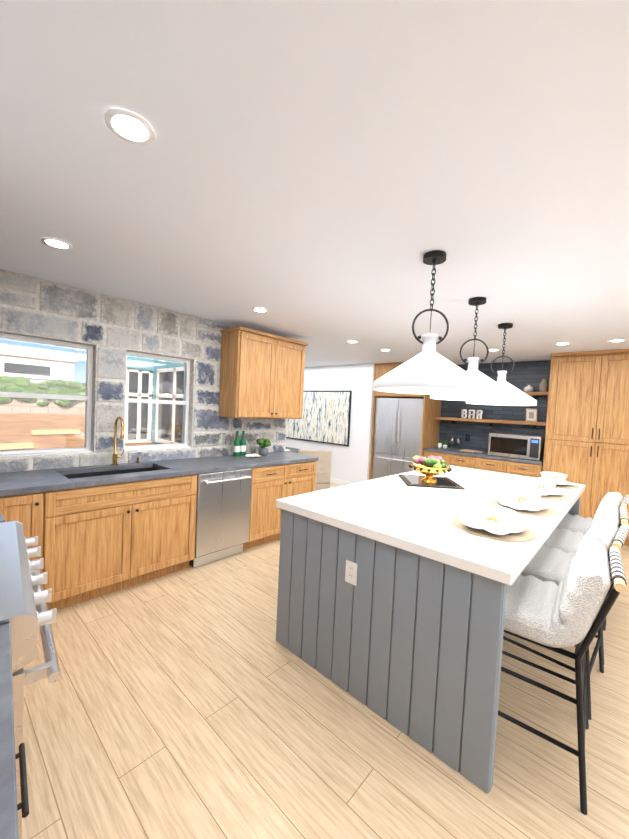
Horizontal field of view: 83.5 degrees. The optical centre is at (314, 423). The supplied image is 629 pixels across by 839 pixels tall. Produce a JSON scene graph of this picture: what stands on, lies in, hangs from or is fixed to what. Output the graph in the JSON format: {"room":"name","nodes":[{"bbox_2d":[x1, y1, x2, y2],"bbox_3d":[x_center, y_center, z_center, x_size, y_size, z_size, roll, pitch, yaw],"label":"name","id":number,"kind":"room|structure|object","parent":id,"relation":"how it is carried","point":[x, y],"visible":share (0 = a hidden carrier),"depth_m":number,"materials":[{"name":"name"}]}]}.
{"room":"kitchen","nodes":[
{"label":"kitchen","id":0,"kind":"room"},
{"bbox_2d":[0,269,286,472],"bbox_3d":[-1.688,0.076,3.495,0.220,2.418,3.660,5,3,42],"label":"stone wall","id":1,"kind":"structure","parent":0,"point":[111,330],"depth_m":3.19,"materials":[{"name":"grey stone"}]},
{"bbox_2d":[0,333,92,456],"bbox_3d":[-2.209,-0.215,2.878,0.125,0.938,0.683,5,3,42],"label":"window unit","id":2,"kind":"structure","parent":1,"relation":"in","point":[87,399],"depth_m":2.93,"materials":[{"name":"white"}]},
{"bbox_2d":[125,355,183,443],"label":"window","id":3,"kind":"structure","parent":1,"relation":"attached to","point":[170,393],"depth_m":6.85,"materials":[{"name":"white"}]},
{"bbox_2d":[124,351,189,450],"bbox_3d":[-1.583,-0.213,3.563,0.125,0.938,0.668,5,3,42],"label":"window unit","id":4,"kind":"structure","parent":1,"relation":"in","point":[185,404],"depth_m":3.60,"materials":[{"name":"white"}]},
{"bbox_2d":[219,326,307,418],"bbox_3d":[-0.580,-0.544,4.205,0.373,0.965,1.044,5,3,42],"label":"upper cabinet","id":5,"kind":"object","parent":1,"relation":"attached to","point":[261,374],"visible":1,"depth_m":3.95,"materials":[{"name":"brown wood"}]},
{"bbox_2d":[0,0,628,366],"bbox_3d":[0.605,-1.088,3.504,10.500,0.120,7.160,5,3,42],"label":"ceiling","id":6,"kind":"structure","parent":0,"point":[321,178],"depth_m":1.33,"materials":[{"name":"white paint"}]},
{"bbox_2d":[41,237,71,249],"bbox_3d":[-1.535,-1.069,2.099,0.149,0.004,0.149,3,2,3],"label":"recessed light","id":7,"kind":"object","parent":6,"relation":"in","point":[56,243],"depth_m":2.09,"materials":[{"name":"white plastic"}]},
{"bbox_2d":[104,109,154,145],"bbox_3d":[-0.617,-0.988,1.180,0.149,0.004,0.149,3,2,6],"label":"recessed light","id":8,"kind":"object","parent":6,"relation":"in","point":[129,127],"depth_m":1.17,"materials":[{"name":"white plastic"}]},
{"bbox_2d":[252,308,267,311],"bbox_3d":[-0.515,-1.071,3.335,0.149,0.004,0.149,4,3,36],"label":"recessed light","id":9,"kind":"object","parent":6,"relation":"in","point":[254,309],"depth_m":3.33,"materials":[{"name":"white plastic"}]},
{"bbox_2d":[373,250,485,394],"bbox_3d":[0.671,-0.574,2.034,0.618,0.778,0.618,5,3,42],"label":"pendant light","id":10,"kind":"object","parent":6,"relation":"hanging from","point":[428,369],"visible":1,"depth_m":1.92,"materials":[{"name":"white metal"}]},
{"bbox_2d":[430,297,515,400],"bbox_3d":[1.250,-0.575,2.758,0.618,0.778,0.618,5,3,42],"label":"pendant light","id":11,"kind":"object","parent":6,"relation":"hanging from","point":[495,391],"visible":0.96,"depth_m":2.70,"materials":[{"name":"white metal"}]},
{"bbox_2d":[466,323,536,405],"bbox_3d":[1.845,-0.575,3.454,0.618,0.778,0.618,5,3,42],"label":"pendant light","id":12,"kind":"object","parent":6,"relation":"hanging from","point":[523,398],"visible":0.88,"depth_m":3.40,"materials":[{"name":"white metal"}]},
{"bbox_2d":[555,342,569,344],"bbox_3d":[2.941,-0.940,4.174,0.149,0.004,0.149,4,3,36],"label":"recessed light","id":13,"kind":"object","parent":6,"relation":"in","point":[564,343],"depth_m":4.16,"materials":[{"name":"white plastic"}]},
{"bbox_2d":[608,339,625,341],"bbox_3d":[3.335,-0.910,3.881,0.149,0.004,0.149,4,3,36],"label":"recessed light","id":14,"kind":"object","parent":6,"relation":"in","point":[615,340],"depth_m":3.87,"materials":[{"name":"white plastic"}]},
{"bbox_2d":[22,483,628,838],"bbox_3d":[0.484,1.447,3.607,10.500,0.120,7.160,5,3,42],"label":"floor","id":15,"kind":"structure","parent":0,"point":[198,702],"depth_m":1.60,"materials":[{"name":"brown wood"}]},
{"bbox_2d":[0,512,5,522],"bbox_3d":[-1.924,0.890,1.670,0.688,0.920,0.643,5,3,42],"label":"base cabinet","id":16,"kind":"object","parent":15,"relation":"on","point":[2,519],"visible":0.02,"depth_m":1.66,"materials":[{"name":"brown wood"}]},
{"bbox_2d":[0,623,28,838],"bbox_3d":[-0.482,1.015,0.291,0.400,0.920,1.388,1,3,-42],"label":"base cabinet","id":17,"kind":"object","parent":15,"relation":"on","point":[10,807],"visible":1,"depth_m":0.61,"materials":[{"name":"grey wood"}]},
{"bbox_2d":[0,521,61,838],"bbox_3d":[-1.268,0.920,1.140,0.641,0.965,0.922,1,3,-42],"label":"range","id":18,"kind":"object","parent":15,"relation":"on","point":[23,579],"visible":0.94,"depth_m":1.03,"materials":[{"name":"silver metal"}]},
{"bbox_2d":[0,416,317,610],"bbox_3d":[-1.405,0.632,3.193,0.667,1.361,3.592,5,3,42],"label":"base cabinet","id":19,"kind":"object","parent":15,"relation":"on","point":[99,530],"depth_m":2.75,"materials":[{"name":"brown wood"}]},
{"bbox_2d":[233,431,245,456],"bbox_3d":[-0.865,0.234,4.091,0.076,0.290,0.167,4,3,36],"label":"bottle","id":20,"kind":"object","parent":19,"relation":"on","point":[239,447],"visible":1,"depth_m":4.05,"materials":[{"name":"green glass"}]},
{"bbox_2d":[245,454,260,457],"bbox_3d":[-0.706,0.365,4.034,0.187,0.049,0.249,5,3,42],"label":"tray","id":21,"kind":"object","parent":19,"relation":"on","point":[252,455],"visible":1,"depth_m":3.94,"materials":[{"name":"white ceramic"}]},
{"bbox_2d":[256,438,270,455],"bbox_3d":[-0.612,0.282,4.251,0.235,0.206,0.210,5,3,42],"label":"potted plant","id":22,"kind":"object","parent":19,"relation":"on","point":[263,443],"visible":1,"depth_m":4.19,"materials":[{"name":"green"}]},
{"bbox_2d":[191,468,251,567],"bbox_3d":[-1.045,0.878,3.540,0.646,0.876,0.587,5,3,42],"label":"dishwasher","id":23,"kind":"object","parent":15,"relation":"on","point":[223,500],"visible":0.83,"depth_m":3.34,"materials":[{"name":"grey metal"}]},
{"bbox_2d":[285,447,298,453],"bbox_3d":[-0.762,0.837,6.243,1.740,0.765,0.950,5,3,42],"label":"dining table","id":24,"kind":"object","parent":15,"relation":"on","point":[293,450],"depth_m":6.22,"materials":[{"name":"grey"}]},
{"bbox_2d":[298,449,331,490],"bbox_3d":[-0.038,0.831,5.074,0.460,0.940,0.460,2,2,-8],"label":"dining chair","id":25,"kind":"object","parent":15,"relation":"on","point":[323,470],"visible":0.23,"depth_m":4.85,"materials":[{"name":"beige fabric"}]},
{"bbox_2d":[372,398,422,478],"bbox_3d":[1.670,0.422,6.598,0.961,1.755,0.687,5,3,42],"label":"fridge","id":26,"kind":"object","parent":15,"relation":"on","point":[397,435],"visible":0.71,"depth_m":6.38,"materials":[{"name":"grey metal"}]},
{"bbox_2d":[369,362,441,479],"bbox_3d":[1.691,0.113,6.592,1.031,2.416,0.723,5,3,42],"label":"surround","id":27,"kind":"object","parent":15,"relation":"on","point":[430,432],"visible":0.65,"depth_m":6.35,"materials":[{"name":"brown wood"}]},
{"bbox_2d":[276,501,579,793],"bbox_3d":[1.123,1.015,2.788,1.290,0.869,2.614,5,3,42],"label":"kitchen island","id":28,"kind":"object","parent":15,"relation":"on","point":[404,635],"depth_m":1.66,"materials":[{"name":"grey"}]},
{"bbox_2d":[345,560,357,585],"bbox_3d":[0.193,0.791,1.861,0.072,0.116,0.008,5,3,42],"label":"outlet","id":29,"kind":"object","parent":28,"relation":"attached to","point":[351,573],"visible":1,"depth_m":1.86,"materials":[{"name":"white plastic"}]},
{"bbox_2d":[276,465,585,585],"bbox_3d":[1.145,0.556,2.770,1.350,0.050,2.650,5,3,42],"label":"island countertop","id":30,"kind":"structure","parent":28,"relation":"on","point":[386,510],"depth_m":2.05,"materials":[{"name":"white stone"}]},
{"bbox_2d":[398,456,464,489],"bbox_3d":[0.997,0.401,3.047,0.450,0.219,0.450,3,2,4],"label":"centerpiece bowl","id":31,"kind":"object","parent":30,"relation":"on","point":[429,467],"visible":1,"depth_m":2.97,"materials":[{"name":"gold metal"}]},
{"bbox_2d":[451,504,536,541],"bbox_3d":[0.947,0.509,1.873,0.410,0.094,0.410,5,3,42],"label":"place setting","id":32,"kind":"object","parent":30,"relation":"on","point":[494,522],"visible":1,"depth_m":1.79,"materials":[{"name":"ceramic"}]},
{"bbox_2d":[487,489,557,515],"bbox_3d":[1.378,0.510,2.345,0.410,0.094,0.412,5,3,42],"label":"place setting","id":33,"kind":"object","parent":30,"relation":"on","point":[519,501],"visible":0.98,"depth_m":2.26,"materials":[{"name":"ceramic"}]},
{"bbox_2d":[511,479,570,499],"bbox_3d":[1.790,0.512,2.797,0.410,0.094,0.410,5,3,42],"label":"place setting","id":34,"kind":"object","parent":30,"relation":"on","point":[544,489],"visible":0.77,"depth_m":2.71,"materials":[{"name":"ceramic"}]},
{"bbox_2d":[534,472,579,488],"bbox_3d":[2.192,0.513,3.237,0.410,0.094,0.418,5,3,42],"label":"place setting","id":35,"kind":"object","parent":30,"relation":"on","point":[560,480],"visible":0.56,"depth_m":3.14,"materials":[{"name":"ceramic"}]},
{"bbox_2d":[424,451,470,467],"bbox_3d":[2.409,0.941,5.992,0.929,0.880,0.636,5,3,42],"label":"base cabinet","id":36,"kind":"object","parent":15,"relation":"on","point":[453,460],"depth_m":5.73,"materials":[{"name":"brown wood"}]},
{"bbox_2d":[471,455,542,477],"bbox_3d":[3.005,0.991,5.448,0.930,0.880,0.636,5,3,42],"label":"base cabinet","id":37,"kind":"object","parent":15,"relation":"on","point":[493,463],"depth_m":5.17,"materials":[{"name":"brown wood"}]},
{"bbox_2d":[423,447,543,462],"bbox_3d":[2.726,0.507,5.697,1.739,0.040,0.646,5,3,42],"label":"countertop","id":38,"kind":"structure","parent":37,"relation":"on","point":[453,450],"depth_m":5.54,"materials":[{"name":"grey stone"}]},
{"bbox_2d":[441,440,447,448],"bbox_3d":[2.306,0.374,6.223,0.129,0.141,0.118,5,3,42],"label":"potted plant","id":39,"kind":"object","parent":38,"relation":"on","point":[445,442],"visible":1,"depth_m":6.19,"materials":[{"name":"white ceramic"}]},
{"bbox_2d":[450,437,460,449],"bbox_3d":[2.437,0.352,6.106,0.184,0.205,0.084,3,2,5],"label":"glass","id":40,"kind":"object","parent":38,"relation":"on","point":[458,442],"visible":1,"depth_m":6.09,"materials":[{"name":"clear glass"}]},
{"bbox_2d":[460,449,482,452],"bbox_3d":[2.640,0.464,5.893,0.320,0.019,0.220,5,3,42],"label":"tray","id":41,"kind":"object","parent":38,"relation":"on","point":[467,450],"visible":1,"depth_m":5.85,"materials":[{"name":"brown wood"}]},
{"bbox_2d":[488,433,544,460],"bbox_3d":[3.064,0.344,5.335,0.680,0.344,0.513,5,3,42],"label":"microwave","id":42,"kind":"object","parent":38,"relation":"on","point":[524,446],"visible":1,"depth_m":5.15,"materials":[{"name":"silver metal"}]},
{"bbox_2d":[498,541,626,814],"bbox_3d":[1.053,1.026,1.659,0.551,0.935,0.502,5,3,38],"label":"stool","id":43,"kind":"object","parent":15,"relation":"on","point":[574,608],"visible":0.85,"depth_m":1.44,"materials":[{"name":"white fabric"}]},
{"bbox_2d":[503,519,628,719],"bbox_3d":[1.446,1.027,2.090,0.502,0.935,0.552,0,3,-45],"label":"stool","id":44,"kind":"object","parent":15,"relation":"on","point":[545,563],"visible":0.42,"depth_m":1.96,"materials":[{"name":"white fabric"}]},
{"bbox_2d":[543,349,628,545],"bbox_3d":[3.784,0.289,4.718,1.103,2.416,0.667,5,3,42],"label":"pantry","id":45,"kind":"object","parent":15,"relation":"on","point":[587,434],"visible":0.88,"depth_m":4.53,"materials":[{"name":"brown wood"}]},
{"bbox_2d":[543,503,628,658],"bbox_3d":[1.820,1.028,2.499,0.552,0.935,0.502,5,3,40],"label":"stool","id":46,"kind":"object","parent":15,"relation":"on","point":[566,540],"visible":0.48,"depth_m":2.39,"materials":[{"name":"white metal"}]},
{"bbox_2d":[556,492,628,623],"bbox_3d":[2.209,1.029,2.925,0.551,0.935,0.502,5,3,44],"label":"stool","id":47,"kind":"object","parent":15,"relation":"on","point":[576,523],"visible":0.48,"depth_m":2.81,"materials":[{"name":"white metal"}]},
{"bbox_2d":[285,363,374,484],"bbox_3d":[-0.188,-0.032,7.912,3.530,2.418,0.215,5,3,42],"label":"wall","id":48,"kind":"structure","parent":0,"point":[350,463],"depth_m":6.95,"materials":[{"name":"white paint"}]},
{"bbox_2d":[286,391,351,445],"bbox_3d":[0.012,-0.150,7.578,1.860,1.100,0.035,5,3,42],"label":"painting","id":49,"kind":"object","parent":48,"relation":"attached to","point":[325,417],"visible":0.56,"depth_m":7.38,"materials":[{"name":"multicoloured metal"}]},
{"bbox_3d":[4.014,0.282,5.100,7.050,2.420,0.200,5,3,42],"label":"wall","id":50,"kind":"structure","parent":0,"visible":0},
{"bbox_2d":[439,360,550,451],"bbox_3d":[2.978,-0.260,5.903,1.741,1.496,0.011,5,3,42],"label":"tile backsplash","id":51,"kind":"structure","parent":50,"relation":"attached to","point":[523,374],"depth_m":5.84,"materials":[{"name":"tile"}]},
{"bbox_2d":[435,417,545,427],"bbox_3d":[2.875,-0.012,5.814,1.739,0.100,0.257,5,3,42],"label":"shelf","id":52,"kind":"object","parent":51,"relation":"attached to","point":[491,422],"visible":0.94,"depth_m":5.66,"materials":[{"name":"brown wood"}]},
{"bbox_2d":[461,409,482,418],"bbox_3d":[2.668,-0.155,5.971,0.338,0.150,0.030,5,3,42],"label":"letters","id":53,"kind":"object","parent":52,"relation":"on","point":[470,414],"visible":1,"depth_m":5.96,"materials":[{"name":"white"}]},
{"bbox_2d":[526,408,536,421],"bbox_3d":[3.332,-0.124,5.407,0.150,0.199,0.056,5,3,42],"label":"framed photo","id":54,"kind":"object","parent":52,"relation":"on","point":[531,415],"visible":1,"depth_m":5.40,"materials":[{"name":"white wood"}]},
{"bbox_2d":[524,392,548,398],"bbox_3d":[2.897,-0.461,5.795,1.739,0.100,0.257,5,3,42],"label":"shelf","id":55,"kind":"object","parent":51,"relation":"attached to","point":[535,394],"visible":0.25,"depth_m":5.27,"materials":[{"name":"brown wood"}]},
{"bbox_2d":[524,385,533,391],"bbox_3d":[3.296,-0.532,5.419,0.136,0.108,0.136,5,3,42],"label":"round vase","id":56,"kind":"object","parent":55,"relation":"on","point":[528,388],"visible":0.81,"depth_m":5.38,"materials":[{"name":"white ceramic"}]},
{"bbox_2d":[539,379,547,391],"bbox_3d":[3.438,-0.565,5.289,0.104,0.198,0.104,5,3,42],"label":"vase","id":57,"kind":"object","parent":55,"relation":"on","point":[543,385],"visible":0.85,"depth_m":5.25,"materials":[{"name":"beige ceramic"}]},
{"label":"outside","id":58,"kind":"structure","parent":0,"visible":0},
{"bbox_2d":[0,414,152,450],"bbox_3d":[-14.386,-0.965,16.282,35.820,1.350,32.000,5,3,42],"label":"ground","id":59,"kind":"structure","parent":58,"point":[30,438],"depth_m":7.13,"materials":[{"name":"brown soil"}]},
{"bbox_2d":[0,351,76,382],"bbox_3d":[-13.680,-1.742,9.004,2.560,1.260,12.320,5,3,42],"label":"trailer","id":60,"kind":"object","parent":59,"relation":"on","point":[22,369],"depth_m":11.86,"materials":[{"name":"white"}]},
{"bbox_2d":[0,376,152,415],"bbox_3d":[-7.739,-0.565,10.213,0.536,1.578,32.000,5,3,42],"label":"hedge","id":61,"kind":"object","parent":59,"relation":"on","point":[49,404],"depth_m":9.99,"materials":[{"name":"green plant"}]},
{"bbox_2d":[0,345,153,385],"bbox_3d":[-11.809,-2.614,15.724,27.057,2.262,2.860,2,3,-27],"label":"trees","id":62,"kind":"object","parent":59,"relation":"on","point":[12,347],"depth_m":15.80,"materials":[{"name":"plant"}]}
]}

